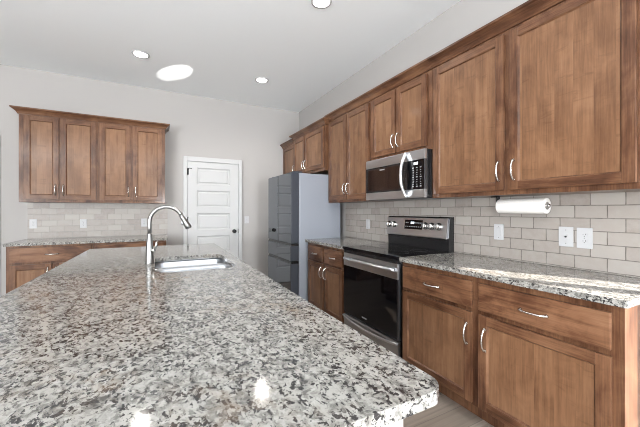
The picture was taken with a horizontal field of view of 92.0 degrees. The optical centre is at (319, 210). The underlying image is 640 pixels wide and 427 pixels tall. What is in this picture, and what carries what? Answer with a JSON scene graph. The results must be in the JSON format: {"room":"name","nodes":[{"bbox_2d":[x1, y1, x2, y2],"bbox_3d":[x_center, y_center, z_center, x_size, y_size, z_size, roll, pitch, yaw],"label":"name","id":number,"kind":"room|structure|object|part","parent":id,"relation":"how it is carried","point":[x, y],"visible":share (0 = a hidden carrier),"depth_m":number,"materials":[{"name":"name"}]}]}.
{"room":"kitchen","nodes":[
{"label":"kitchen","id":0,"kind":"room"},
{"bbox_2d":[0,64,298,295],"bbox_3d":[-3.410,-0.260,4.094,6.991,3.064,0.109,0,0,-28],"label":"wall","id":1,"kind":"structure","parent":0,"point":[205,127],"depth_m":4.55,"materials":[{"name":"grey paint"}]},
{"bbox_2d":[0,134,0,296],"bbox_3d":[-4.371,0.164,3.524,1.058,2.215,0.021,0,0,-28],"label":"trim","id":2,"kind":"structure","parent":1,"relation":"attached to","point":[0,134],"depth_m":3.78,"materials":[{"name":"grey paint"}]},
{"bbox_2d":[29,219,36,227],"bbox_3d":[-3.631,0.166,3.911,0.072,0.117,0.008,0,0,-28],"label":"wall outlet","id":3,"kind":"object","parent":1,"relation":"attached to","point":[32,222],"visible":1,"depth_m":3.91,"materials":[{"name":"white plastic"}]},
{"bbox_2d":[9,105,97,202],"bbox_3d":[-3.286,-0.657,3.900,0.828,1.110,0.366,0,0,-28],"label":"upper cabinet","id":4,"kind":"object","parent":1,"relation":"attached to","point":[58,150],"visible":0.98,"depth_m":3.78,"materials":[{"name":"brown wood"}]},
{"bbox_3d":[-3.351,-0.636,3.718,0.324,0.995,0.020,0,0,-28],"label":"door","id":5,"kind":"part","parent":4,"relation":"part of","materials":[{"name":"brown wood"}]},
{"bbox_3d":[-3.352,-0.636,3.721,0.206,0.877,0.006,0,0,-28],"label":"door panel","id":6,"kind":"part","parent":4,"relation":"part of","materials":[{"name":"brown wood"}]},
{"bbox_3d":[-3.286,-1.176,3.900,0.828,0.072,0.365,0,0,-28],"label":"crown molding","id":7,"kind":"part","parent":4,"relation":"part of","materials":[{"name":"brown wood"}]},
{"bbox_3d":[-3.035,-0.636,3.885,0.358,0.995,0.020,0,0,-28],"label":"door","id":8,"kind":"part","parent":4,"relation":"part of","materials":[{"name":"brown wood"}]},
{"bbox_3d":[-3.037,-0.636,3.888,0.240,0.877,0.006,0,0,-28],"label":"door panel","id":9,"kind":"part","parent":4,"relation":"part of","materials":[{"name":"brown wood"}]},
{"bbox_2d":[80,219,86,227],"bbox_3d":[-3.179,0.172,4.150,0.072,0.117,0.008,0,0,-28],"label":"wall outlet","id":10,"kind":"object","parent":1,"relation":"attached to","point":[83,222],"visible":1,"depth_m":4.15,"materials":[{"name":"white plastic"}]},
{"bbox_2d":[27,202,167,238],"bbox_3d":[-2.985,0.115,4.262,1.582,0.486,0.009,0,0,-28],"label":"tile backsplash","id":11,"kind":"structure","parent":1,"relation":"attached to","point":[54,220],"depth_m":4.20,"materials":[{"name":"tile"}]},
{"bbox_2d":[97,115,169,203],"bbox_3d":[-2.551,-0.657,4.288,0.834,1.110,0.366,0,0,-28],"label":"upper cabinet","id":12,"kind":"object","parent":1,"relation":"attached to","point":[131,153],"visible":1,"depth_m":4.15,"materials":[{"name":"brown wood"}]},
{"bbox_3d":[-2.690,-0.636,4.067,0.346,0.995,0.020,0,0,-28],"label":"door","id":13,"kind":"part","parent":12,"relation":"part of","materials":[{"name":"brown wood"}]},
{"bbox_3d":[-2.692,-0.636,4.070,0.228,0.877,0.006,0,0,-28],"label":"door panel","id":14,"kind":"part","parent":12,"relation":"part of","materials":[{"name":"brown wood"}]},
{"bbox_3d":[-2.551,-1.176,4.287,0.834,0.072,0.365,0,0,-28],"label":"crown molding","id":15,"kind":"part","parent":12,"relation":"part of","materials":[{"name":"brown wood"}]},
{"bbox_3d":[-2.364,-0.636,4.239,0.348,0.995,0.020,0,0,-28],"label":"door","id":16,"kind":"part","parent":12,"relation":"part of","materials":[{"name":"brown wood"}]},
{"bbox_3d":[-2.365,-0.636,4.242,0.230,0.877,0.006,0,0,-28],"label":"door panel","id":17,"kind":"part","parent":12,"relation":"part of","materials":[{"name":"brown wood"}]},
{"bbox_2d":[141,218,146,226],"bbox_3d":[-2.551,0.172,4.481,0.072,0.117,0.008,0,0,-28],"label":"wall outlet","id":18,"kind":"object","parent":1,"relation":"attached to","point":[143,220],"visible":1,"depth_m":4.48,"materials":[{"name":"white plastic"}]},
{"bbox_2d":[183,156,241,259],"bbox_3d":[-1.681,0.219,4.899,0.894,2.105,0.100,0,0,-28],"label":"door","id":19,"kind":"structure","parent":1,"relation":"in","point":[212,187],"depth_m":4.92,"materials":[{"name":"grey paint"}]},
{"bbox_3d":[-1.692,0.526,4.919,0.502,0.258,0.014,0,0,-28],"label":"panel","id":20,"kind":"part","parent":19,"relation":"part of","materials":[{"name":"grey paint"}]},
{"bbox_3d":[-1.692,0.171,4.919,0.502,0.258,0.014,0,0,-28],"label":"panel","id":21,"kind":"part","parent":19,"relation":"part of","materials":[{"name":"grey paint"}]},
{"bbox_3d":[-1.692,-0.184,4.919,0.502,0.258,0.014,0,0,-28],"label":"panel","id":22,"kind":"part","parent":19,"relation":"part of","materials":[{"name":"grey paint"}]},
{"bbox_3d":[-1.692,-0.539,4.919,0.502,0.258,0.014,0,0,-28],"label":"panel","id":23,"kind":"part","parent":19,"relation":"part of","materials":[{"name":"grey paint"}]},
{"bbox_2d":[0,0,460,111],"bbox_3d":[-0.944,-1.842,-0.686,7.091,0.100,10.867,0,0,-28],"label":"ceiling","id":24,"kind":"structure","parent":0,"point":[215,49],"depth_m":3.23,"materials":[{"name":"white paint"}]},
{"bbox_2d":[132,50,149,58],"bbox_3d":[-2.055,-1.788,3.540,0.180,0.008,0.180,0,0,-28],"label":"recessed light","id":25,"kind":"object","parent":24,"relation":"in","point":[137,53],"visible":1,"depth_m":3.53,"materials":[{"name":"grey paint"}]},
{"bbox_2d":[255,77,267,82],"bbox_3d":[-0.798,-1.788,4.237,0.180,0.008,0.180,0,0,-28],"label":"recessed light","id":26,"kind":"object","parent":24,"relation":"in","point":[259,79],"visible":1,"depth_m":4.24,"materials":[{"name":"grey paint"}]},
{"bbox_2d":[311,0,331,8],"bbox_3d":[0.011,-1.788,2.646,0.180,0.008,0.180,0,0,-28],"label":"recessed light","id":27,"kind":"object","parent":24,"relation":"in","point":[320,4],"visible":1,"depth_m":2.66,"materials":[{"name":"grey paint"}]},
{"bbox_2d":[403,392,493,426],"bbox_3d":[-0.899,1.312,-0.663,6.991,0.080,10.867,0,0,-28],"label":"floor","id":28,"kind":"structure","parent":0,"point":[446,413],"depth_m":1.90,"materials":[{"name":"wood"}]},
{"bbox_2d":[6,243,93,292],"bbox_3d":[-3.195,0.830,3.773,0.774,0.884,0.653,0,0,-28],"label":"base cabinet","id":29,"kind":"object","parent":28,"relation":"on","point":[24,264],"visible":0.36,"depth_m":3.45,"materials":[{"name":"brown wood"}]},
{"bbox_3d":[-3.222,0.875,3.441,0.360,0.550,0.020,0,0,-28],"label":"door","id":30,"kind":"part","parent":29,"relation":"part of","materials":[{"name":"brown wood"}]},
{"bbox_3d":[-3.224,0.875,3.444,0.242,0.432,0.006,0,0,-28],"label":"door panel","id":31,"kind":"part","parent":29,"relation":"part of","materials":[{"name":"brown wood"}]},
{"bbox_3d":[-3.058,0.494,3.528,0.731,0.160,0.020,0,0,-28],"label":"drawer","id":32,"kind":"part","parent":29,"relation":"part of","materials":[{"name":"brown wood"}]},
{"bbox_3d":[-2.893,0.875,3.615,0.360,0.550,0.020,0,0,-28],"label":"door","id":33,"kind":"part","parent":29,"relation":"part of","materials":[{"name":"brown wood"}]},
{"bbox_2d":[94,240,165,248],"bbox_3d":[-2.504,0.830,4.138,0.781,0.884,0.653,0,0,-28],"label":"base cabinet","id":34,"kind":"object","parent":28,"relation":"on","point":[161,242],"visible":0.02,"depth_m":3.85,"materials":[{"name":"brown wood"}]},
{"bbox_2d":[3,235,166,246],"bbox_3d":[-2.852,0.373,3.965,1.588,0.030,0.638,0,0,-28],"label":"countertop","id":35,"kind":"structure","parent":34,"relation":"on","point":[79,240],"depth_m":3.78,"materials":[{"name":"stone"}]},
{"bbox_2d":[268,171,339,300],"bbox_3d":[-0.247,0.389,4.348,0.718,1.765,0.870,0,0,-28],"label":"refrigerator","id":36,"kind":"object","parent":28,"relation":"on","point":[299,207],"visible":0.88,"depth_m":3.95,"materials":[{"name":"silver metal"}]},
{"bbox_2d":[268,176,278,239],"bbox_3d":[-0.660,-0.035,4.376,0.006,0.878,0.428,0,0,-28],"label":"door","id":37,"kind":"structure","parent":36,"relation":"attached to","point":[273,183],"depth_m":4.36,"materials":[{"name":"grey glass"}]},
{"bbox_2d":[268,255,290,290],"bbox_3d":[-0.561,0.927,4.181,0.006,0.535,0.864,0,0,-28],"label":"drawer","id":38,"kind":"object","parent":36,"relation":"attached to","point":[279,269],"depth_m":4.11,"materials":[{"name":"grey metal"}]},
{"bbox_2d":[268,240,290,260],"bbox_3d":[-0.561,0.531,4.181,0.006,0.182,0.864,0,0,-28],"label":"drawer","id":39,"kind":"object","parent":36,"relation":"attached to","point":[278,249],"depth_m":4.13,"materials":[{"name":"grey metal"}]},
{"bbox_3d":[-0.514,0.927,4.206,0.105,0.539,0.866,0,0,-28],"label":"drawer","id":40,"kind":"part","parent":36,"relation":"part of","materials":[{"name":"grey metal"}]},
{"bbox_3d":[-0.514,0.531,4.206,0.105,0.186,0.866,0,0,-28],"label":"drawer","id":41,"kind":"part","parent":36,"relation":"part of","materials":[{"name":"grey metal"}]},
{"bbox_2d":[279,172,290,242],"bbox_3d":[-0.456,-0.035,3.990,0.006,0.878,0.428,0,0,-28],"label":"door","id":42,"kind":"structure","parent":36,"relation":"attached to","point":[285,179],"depth_m":3.96,"materials":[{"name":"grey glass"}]},
{"bbox_3d":[-0.411,-0.035,4.014,0.101,0.882,0.430,0,0,-28],"label":"door","id":43,"kind":"part","parent":36,"relation":"part of","materials":[{"name":"grey metal"}]},
{"bbox_2d":[308,242,344,322],"bbox_3d":[0.296,0.830,3.622,0.653,0.884,0.878,0,0,-28],"label":"base cabinet","id":44,"kind":"object","parent":28,"relation":"on","point":[325,263],"visible":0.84,"depth_m":3.42,"materials":[{"name":"brown wood"}]},
{"bbox_3d":[-0.050,0.879,3.681,0.006,0.424,0.264,0,0,-28],"label":"door panel","id":45,"kind":"part","parent":44,"relation":"part of","materials":[{"name":"brown wood"}]},
{"bbox_3d":[-0.053,0.503,3.680,0.020,0.158,0.382,0,0,-28],"label":"drawer","id":46,"kind":"part","parent":44,"relation":"part of","materials":[{"name":"brown wood"}]},
{"bbox_3d":[-0.053,0.879,3.680,0.020,0.542,0.382,0,0,-28],"label":"door","id":47,"kind":"part","parent":44,"relation":"part of","materials":[{"name":"brown wood"}]},
{"bbox_3d":[0.145,0.879,3.313,0.006,0.424,0.262,0,0,-28],"label":"door panel","id":48,"kind":"part","parent":44,"relation":"part of","materials":[{"name":"brown wood"}]},
{"bbox_3d":[0.142,0.503,3.311,0.020,0.158,0.380,0,0,-28],"label":"drawer","id":49,"kind":"part","parent":44,"relation":"part of","materials":[{"name":"brown wood"}]},
{"bbox_3d":[0.142,0.879,3.311,0.020,0.542,0.380,0,0,-28],"label":"door","id":50,"kind":"part","parent":44,"relation":"part of","materials":[{"name":"brown wood"}]},
{"bbox_2d":[305,237,387,248],"bbox_3d":[0.301,0.373,3.631,0.638,0.030,0.888,0,0,-28],"label":"countertop","id":51,"kind":"structure","parent":44,"relation":"on","point":[338,243],"depth_m":3.58,"materials":[{"name":"stone"}]},
{"bbox_2d":[385,419,402,426],"bbox_3d":[-0.796,0.830,1.843,0.768,0.884,2.958,0,0,-28],"label":"base cabinet","id":52,"kind":"object","parent":28,"relation":"on","point":[398,423],"visible":0.02,"depth_m":0.68,"materials":[{"name":"white wood"}]},
{"bbox_2d":[0,243,438,426],"bbox_3d":[-0.943,0.373,1.756,1.140,0.030,3.114,0,0,-28],"label":"countertop","id":53,"kind":"structure","parent":52,"relation":"on","point":[101,337],"depth_m":0.76,"materials":[{"name":"stone"}]},
{"bbox_2d":[144,205,190,263],"bbox_3d":[-1.053,0.159,2.150,0.295,0.398,0.074,0,0,-28],"label":"kitchen faucet","id":54,"kind":"object","parent":53,"relation":"on","point":[149,253],"visible":1,"depth_m":2.10,"materials":[{"name":"silver metal"}]},
{"bbox_3d":[-1.122,0.247,2.097,0.050,0.077,0.028,0,0,7],"label":"lever","id":55,"kind":"part","parent":54,"relation":"part of","materials":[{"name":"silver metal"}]},
{"bbox_3d":[-1.074,0.061,2.147,0.220,0.202,0.025,0,0,-28],"label":"spout","id":56,"kind":"part","parent":54,"relation":"part of","materials":[{"name":"silver metal"}]},
{"bbox_2d":[155,258,231,272],"bbox_3d":[-0.892,0.486,2.158,0.520,0.196,0.740,0,0,-28],"label":"sink","id":57,"kind":"object","parent":53,"relation":"in","point":[203,263],"visible":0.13,"depth_m":2.37,"materials":[{"name":"silver metal"}]},
{"bbox_3d":[-0.978,0.487,2.336,0.506,0.194,0.318,0,0,-28],"label":"bowl","id":58,"kind":"part","parent":57,"relation":"part of","materials":[{"name":"silver metal"}]},
{"bbox_3d":[-0.808,0.487,2.014,0.506,0.194,0.378,0,0,-28],"label":"bowl","id":59,"kind":"part","parent":57,"relation":"part of","materials":[{"name":"silver metal"}]},
{"bbox_2d":[342,216,453,358],"bbox_3d":[0.669,0.664,2.861,0.703,1.215,0.797,0,0,-28],"label":"range","id":60,"kind":"object","parent":28,"relation":"on","point":[373,273],"visible":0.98,"depth_m":2.72,"materials":[{"name":"black glass"}]},
{"bbox_3d":[0.391,0.460,2.715,0.074,0.034,0.739,0,0,-28],"label":"handle","id":61,"kind":"part","parent":60,"relation":"part of","materials":[{"name":"silver metal"}]},
{"bbox_3d":[0.403,1.044,2.721,0.046,0.044,0.779,0,0,-28],"label":"handle","id":62,"kind":"part","parent":60,"relation":"part of","materials":[{"name":"silver metal"}]},
{"bbox_3d":[0.426,1.104,2.733,0.030,0.175,0.785,0,0,-28],"label":"storage drawer","id":63,"kind":"part","parent":60,"relation":"part of","materials":[{"name":"silver metal"}]},
{"bbox_3d":[0.430,0.396,2.735,0.026,0.029,0.781,0,0,-28],"label":"vent trim","id":64,"kind":"part","parent":60,"relation":"part of","materials":[{"name":"metal"}]},
{"bbox_3d":[0.433,0.712,2.737,0.018,0.596,0.785,0,0,-28],"label":"oven door","id":65,"kind":"part","parent":60,"relation":"part of","materials":[{"name":"black glass"}]},
{"bbox_3d":[0.766,0.142,3.224,0.040,0.068,0.068,0,0,-28],"label":"knob","id":66,"kind":"part","parent":60,"relation":"part of","materials":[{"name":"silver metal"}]},
{"bbox_2d":[343,243,446,259],"bbox_3d":[0.657,0.366,2.855,0.555,0.026,0.797,0,0,-28],"label":"cooktop","id":67,"kind":"object","parent":60,"relation":"in","point":[390,251],"depth_m":2.79,"materials":[{"name":"black glass"}]},
{"bbox_3d":[0.910,0.157,2.991,0.032,0.181,0.773,0,0,-28],"label":"control panel","id":68,"kind":"part","parent":60,"relation":"part of","materials":[{"name":"silver metal"}]},
{"bbox_3d":[0.963,0.142,2.851,0.040,0.068,0.068,0,0,-28],"label":"knob","id":69,"kind":"part","parent":60,"relation":"part of","materials":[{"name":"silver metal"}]},
{"bbox_3d":[0.999,0.142,2.784,0.040,0.068,0.068,0,0,-28],"label":"knob","id":70,"kind":"part","parent":60,"relation":"part of","materials":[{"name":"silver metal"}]},
{"bbox_3d":[1.035,0.142,2.715,0.040,0.068,0.068,0,0,-28],"label":"knob","id":71,"kind":"part","parent":60,"relation":"part of","materials":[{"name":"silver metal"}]},
{"bbox_2d":[403,262,639,426],"bbox_3d":[1.179,0.830,1.948,0.653,0.884,1.283,0,0,-28],"label":"base cabinet","id":72,"kind":"object","parent":28,"relation":"on","point":[510,355],"visible":0.96,"depth_m":1.60,"materials":[{"name":"brown wood"}]},
{"bbox_3d":[0.747,0.510,2.106,0.036,0.021,0.142,0,0,-28],"label":"handle","id":73,"kind":"part","parent":72,"relation":"part of","materials":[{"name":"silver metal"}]},
{"bbox_3d":[0.779,0.879,2.111,0.006,0.432,0.473,0,0,-28],"label":"door panel","id":74,"kind":"part","parent":72,"relation":"part of","materials":[{"name":"brown wood"}]},
{"bbox_3d":[0.776,0.503,2.109,0.020,0.158,0.583,0,0,-28],"label":"drawer","id":75,"kind":"part","parent":72,"relation":"part of","materials":[{"name":"brown wood"}]},
{"bbox_3d":[0.776,0.879,2.109,0.020,0.542,0.583,0,0,-28],"label":"door","id":76,"kind":"part","parent":72,"relation":"part of","materials":[{"name":"brown wood"}]},
{"bbox_3d":[0.874,0.742,1.864,0.036,0.141,0.021,0,0,-28],"label":"handle","id":77,"kind":"part","parent":72,"relation":"part of","materials":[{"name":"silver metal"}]},
{"bbox_3d":[0.928,0.742,1.762,0.036,0.141,0.021,0,0,-28],"label":"handle","id":78,"kind":"part","parent":72,"relation":"part of","materials":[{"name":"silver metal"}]},
{"bbox_2d":[399,252,639,307],"bbox_3d":[1.192,0.373,1.944,0.638,0.030,1.300,0,0,-28],"label":"countertop","id":79,"kind":"structure","parent":72,"relation":"on","point":[622,291],"depth_m":1.68,"materials":[{"name":"stone"}]},
{"bbox_3d":[1.048,0.510,1.535,0.036,0.021,0.142,0,0,-28],"label":"handle","id":80,"kind":"part","parent":72,"relation":"part of","materials":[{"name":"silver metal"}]},
{"bbox_3d":[1.075,0.879,1.550,0.006,0.432,0.487,0,0,-28],"label":"door panel","id":81,"kind":"part","parent":72,"relation":"part of","materials":[{"name":"brown wood"}]},
{"bbox_3d":[1.072,0.503,1.548,0.020,0.158,0.597,0,0,-28],"label":"drawer","id":82,"kind":"part","parent":72,"relation":"part of","materials":[{"name":"brown wood"}]},
{"bbox_3d":[1.072,0.879,1.548,0.020,0.542,0.597,0,0,-28],"label":"door","id":83,"kind":"part","parent":72,"relation":"part of","materials":[{"name":"brown wood"}]},
{"bbox_2d":[299,0,639,277],"bbox_3d":[1.094,-0.260,2.933,0.109,3.064,6.167,0,0,-28],"label":"wall","id":84,"kind":"structure","parent":0,"point":[614,218],"depth_m":2.43,"materials":[{"name":"grey paint"}]},
{"bbox_2d":[280,139,293,173],"bbox_3d":[-0.406,-0.846,5.283,0.366,0.635,0.607,0,0,-28],"label":"upper cabinet","id":85,"kind":"object","parent":84,"relation":"attached to","point":[288,146],"visible":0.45,"depth_m":5.25,"materials":[{"name":"brown wood"}]},
{"bbox_3d":[-0.555,-1.126,5.239,0.062,0.075,0.545,0,0,-28],"label":"crown molding","id":86,"kind":"part","parent":85,"relation":"part of","materials":[{"name":"brown wood"}]},
{"bbox_3d":[-0.516,-0.822,5.211,0.020,0.512,0.500,0,0,-28],"label":"door","id":87,"kind":"part","parent":85,"relation":"part of","materials":[{"name":"brown wood"}]},
{"bbox_3d":[-0.513,-0.822,5.213,0.006,0.394,0.382,0,0,-28],"label":"door panel","id":88,"kind":"part","parent":85,"relation":"part of","materials":[{"name":"brown wood"}]},
{"bbox_2d":[289,117,328,174],"bbox_3d":[-0.044,-0.861,4.546,0.413,0.665,1.154,0,0,-28],"label":"upper cabinet","id":89,"kind":"object","parent":84,"relation":"attached to","point":[311,142],"visible":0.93,"depth_m":4.33,"materials":[{"name":"brown wood"}]},
{"bbox_3d":[-0.318,-0.836,4.734,0.020,0.540,0.399,0,0,-28],"label":"door","id":90,"kind":"part","parent":89,"relation":"part of","materials":[{"name":"brown wood"}]},
{"bbox_3d":[-0.315,-0.836,4.736,0.006,0.422,0.281,0,0,-28],"label":"door panel","id":91,"kind":"part","parent":89,"relation":"part of","materials":[{"name":"brown wood"}]},
{"bbox_3d":[-0.178,-1.156,4.475,0.110,0.075,1.154,0,0,-28],"label":"crown molding","id":92,"kind":"part","parent":89,"relation":"part of","materials":[{"name":"brown wood"}]},
{"bbox_3d":[-0.081,-0.836,4.294,0.006,0.422,0.448,0,0,-28],"label":"door panel","id":93,"kind":"part","parent":89,"relation":"part of","materials":[{"name":"brown wood"}]},
{"bbox_3d":[-0.084,-0.836,4.292,0.020,0.540,0.566,0,0,-28],"label":"door","id":94,"kind":"part","parent":89,"relation":"part of","materials":[{"name":"brown wood"}]},
{"bbox_2d":[324,93,387,202],"bbox_3d":[0.431,-0.667,3.697,0.366,1.129,0.913,0,0,-28],"label":"upper cabinet","id":95,"kind":"object","parent":84,"relation":"attached to","point":[349,125],"visible":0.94,"depth_m":3.57,"materials":[{"name":"brown wood"}]},
{"bbox_3d":[0.218,-0.634,3.828,0.006,0.887,0.298,0,0,-28],"label":"door panel","id":96,"kind":"part","parent":95,"relation":"part of","materials":[{"name":"brown wood"}]},
{"bbox_3d":[0.214,-0.634,3.826,0.020,1.005,0.416,0,0,-28],"label":"door","id":97,"kind":"part","parent":95,"relation":"part of","materials":[{"name":"brown wood"}]},
{"bbox_3d":[0.296,-1.194,3.626,0.062,0.075,0.913,0,0,-28],"label":"crown molding","id":98,"kind":"part","parent":95,"relation":"part of","materials":[{"name":"brown wood"}]},
{"bbox_3d":[0.421,-0.634,3.443,0.006,0.887,0.302,0,0,-28],"label":"door panel","id":99,"kind":"part","parent":95,"relation":"part of","materials":[{"name":"brown wood"}]},
{"bbox_3d":[0.418,-0.634,3.441,0.020,1.005,0.420,0,0,-28],"label":"door","id":100,"kind":"part","parent":95,"relation":"part of","materials":[{"name":"brown wood"}]},
{"bbox_2d":[366,219,369,228],"bbox_3d":[0.585,0.164,3.771,0.008,0.117,0.072,0,0,-28],"label":"light switch","id":101,"kind":"object","parent":84,"relation":"attached to","point":[367,220],"visible":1,"depth_m":3.77,"materials":[{"name":"white plastic"}]},
{"bbox_2d":[366,58,431,160],"bbox_3d":[0.833,-0.869,2.934,0.366,0.725,0.812,0,0,-28],"label":"upper cabinet","id":102,"kind":"object","parent":84,"relation":"attached to","point":[401,106],"visible":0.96,"depth_m":2.80,"materials":[{"name":"brown wood"}]},
{"bbox_3d":[0.624,-0.837,3.051,0.020,0.593,0.362,0,0,-28],"label":"door","id":103,"kind":"part","parent":102,"relation":"part of","materials":[{"name":"brown wood"}]},
{"bbox_3d":[0.627,-0.837,3.053,0.006,0.475,0.244,0,0,-28],"label":"door panel","id":104,"kind":"part","parent":102,"relation":"part of","materials":[{"name":"brown wood"}]},
{"bbox_3d":[0.699,-1.194,2.863,0.062,0.075,0.812,0,0,-28],"label":"crown molding","id":105,"kind":"part","parent":102,"relation":"part of","materials":[{"name":"brown wood"}]},
{"bbox_2d":[366,148,446,200],"bbox_3d":[0.788,-0.304,2.902,0.456,0.403,0.794,0,0,-28],"label":"microwave","id":106,"kind":"object","parent":102,"relation":"attached to","point":[405,176],"visible":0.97,"depth_m":2.71,"materials":[{"name":"silver metal"}]},
{"bbox_3d":[0.623,-0.300,2.929,0.025,0.245,0.592,0,0,-28],"label":"door","id":107,"kind":"part","parent":106,"relation":"part of","materials":[{"name":"black glass"}]},
{"bbox_3d":[0.713,-0.306,2.656,0.092,0.399,0.039,0,0,-28],"label":"handle","id":108,"kind":"part","parent":106,"relation":"part of","materials":[{"name":"white metal"}]},
{"bbox_3d":[0.806,-0.300,2.583,0.025,0.245,0.188,0,0,-28],"label":"control panel","id":109,"kind":"part","parent":106,"relation":"part of","materials":[{"name":"black glass"}]},
{"bbox_3d":[0.804,-0.837,2.716,0.006,0.475,0.244,0,0,-28],"label":"door panel","id":110,"kind":"part","parent":102,"relation":"part of","materials":[{"name":"brown wood"}]},
{"bbox_3d":[0.801,-0.837,2.715,0.020,0.593,0.362,0,0,-28],"label":"door","id":111,"kind":"part","parent":102,"relation":"part of","materials":[{"name":"brown wood"}]},
{"bbox_2d":[345,192,639,277],"bbox_3d":[1.065,0.162,2.881,0.009,0.620,3.052,0,0,-28],"label":"tile backsplash","id":112,"kind":"structure","parent":84,"relation":"attached to","point":[614,218],"depth_m":2.08,"materials":[{"name":"tile"}]},
{"bbox_2d":[494,224,503,239],"bbox_3d":[1.347,0.160,2.328,0.008,0.117,0.072,0,0,-28],"label":"light switch","id":113,"kind":"object","parent":84,"relation":"attached to","point":[498,228],"visible":1,"depth_m":2.32,"materials":[{"name":"white plastic"}]},
{"bbox_2d":[427,0,639,198],"bbox_3d":[1.330,-0.667,1.994,0.366,1.129,1.314,0,0,-28],"label":"upper cabinet","id":114,"kind":"object","parent":84,"relation":"attached to","point":[543,97],"visible":1,"depth_m":1.79,"materials":[{"name":"brown wood"}]},
{"bbox_3d":[1.056,-0.631,2.241,0.006,0.890,0.456,0,0,-28],"label":"door panel","id":115,"kind":"part","parent":114,"relation":"part of","materials":[{"name":"brown wood"}]},
{"bbox_3d":[1.052,-0.631,2.239,0.020,1.000,0.566,0,0,-28],"label":"door","id":116,"kind":"part","parent":114,"relation":"part of","materials":[{"name":"brown wood"}]},
{"bbox_3d":[1.329,-1.194,1.994,0.365,0.075,1.314,0,0,-28],"label":"crown molding","id":117,"kind":"part","parent":114,"relation":"part of","materials":[{"name":"brown wood"}]},
{"bbox_3d":[1.147,-0.256,2.001,0.036,0.141,0.021,0,0,-28],"label":"handle","id":118,"kind":"part","parent":114,"relation":"part of","materials":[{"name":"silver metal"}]},
{"bbox_3d":[1.191,-0.256,1.917,0.036,0.141,0.021,0,0,-28],"label":"handle","id":119,"kind":"part","parent":114,"relation":"part of","materials":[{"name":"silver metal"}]},
{"bbox_2d":[491,196,550,207],"bbox_3d":[1.336,-0.056,2.076,0.036,0.092,0.376,0,0,-28],"label":"paper towel holder","id":120,"kind":"object","parent":114,"relation":"attached to","point":[496,197],"visible":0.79,"depth_m":2.19,"materials":[{"name":"silver metal"}]},
{"bbox_2d":[496,198,550,213],"bbox_3d":[1.345,-0.030,2.058,0.100,0.100,0.305,0,0,-28],"label":"paper towel roll","id":121,"kind":"object","parent":120,"relation":"hanging from","point":[528,205],"visible":0.97,"depth_m":2.01,"materials":[{"name":"white paper"}]},
{"bbox_3d":[1.342,-0.631,1.698,0.006,0.890,0.475,0,0,-28],"label":"door panel","id":122,"kind":"part","parent":114,"relation":"part of","materials":[{"name":"brown wood"}]},
{"bbox_3d":[1.339,-0.631,1.696,0.020,1.000,0.585,0,0,-28],"label":"door","id":123,"kind":"part","parent":114,"relation":"part of","materials":[{"name":"brown wood"}]},
{"bbox_2d":[559,227,572,246],"bbox_3d":[1.547,0.164,1.945,0.011,0.124,0.078,0,0,-28],"label":"cable plate","id":124,"kind":"object","parent":84,"relation":"attached to","point":[565,233],"visible":1,"depth_m":1.94,"materials":[{"name":"white plastic"}]},
{"bbox_2d":[577,228,592,248],"bbox_3d":[1.593,0.166,1.861,0.008,0.124,0.078,0,0,-28],"label":"wall outlet","id":125,"kind":"object","parent":84,"relation":"attached to","point":[584,235],"visible":1,"depth_m":1.85,"materials":[{"name":"white plastic"}]}
]}

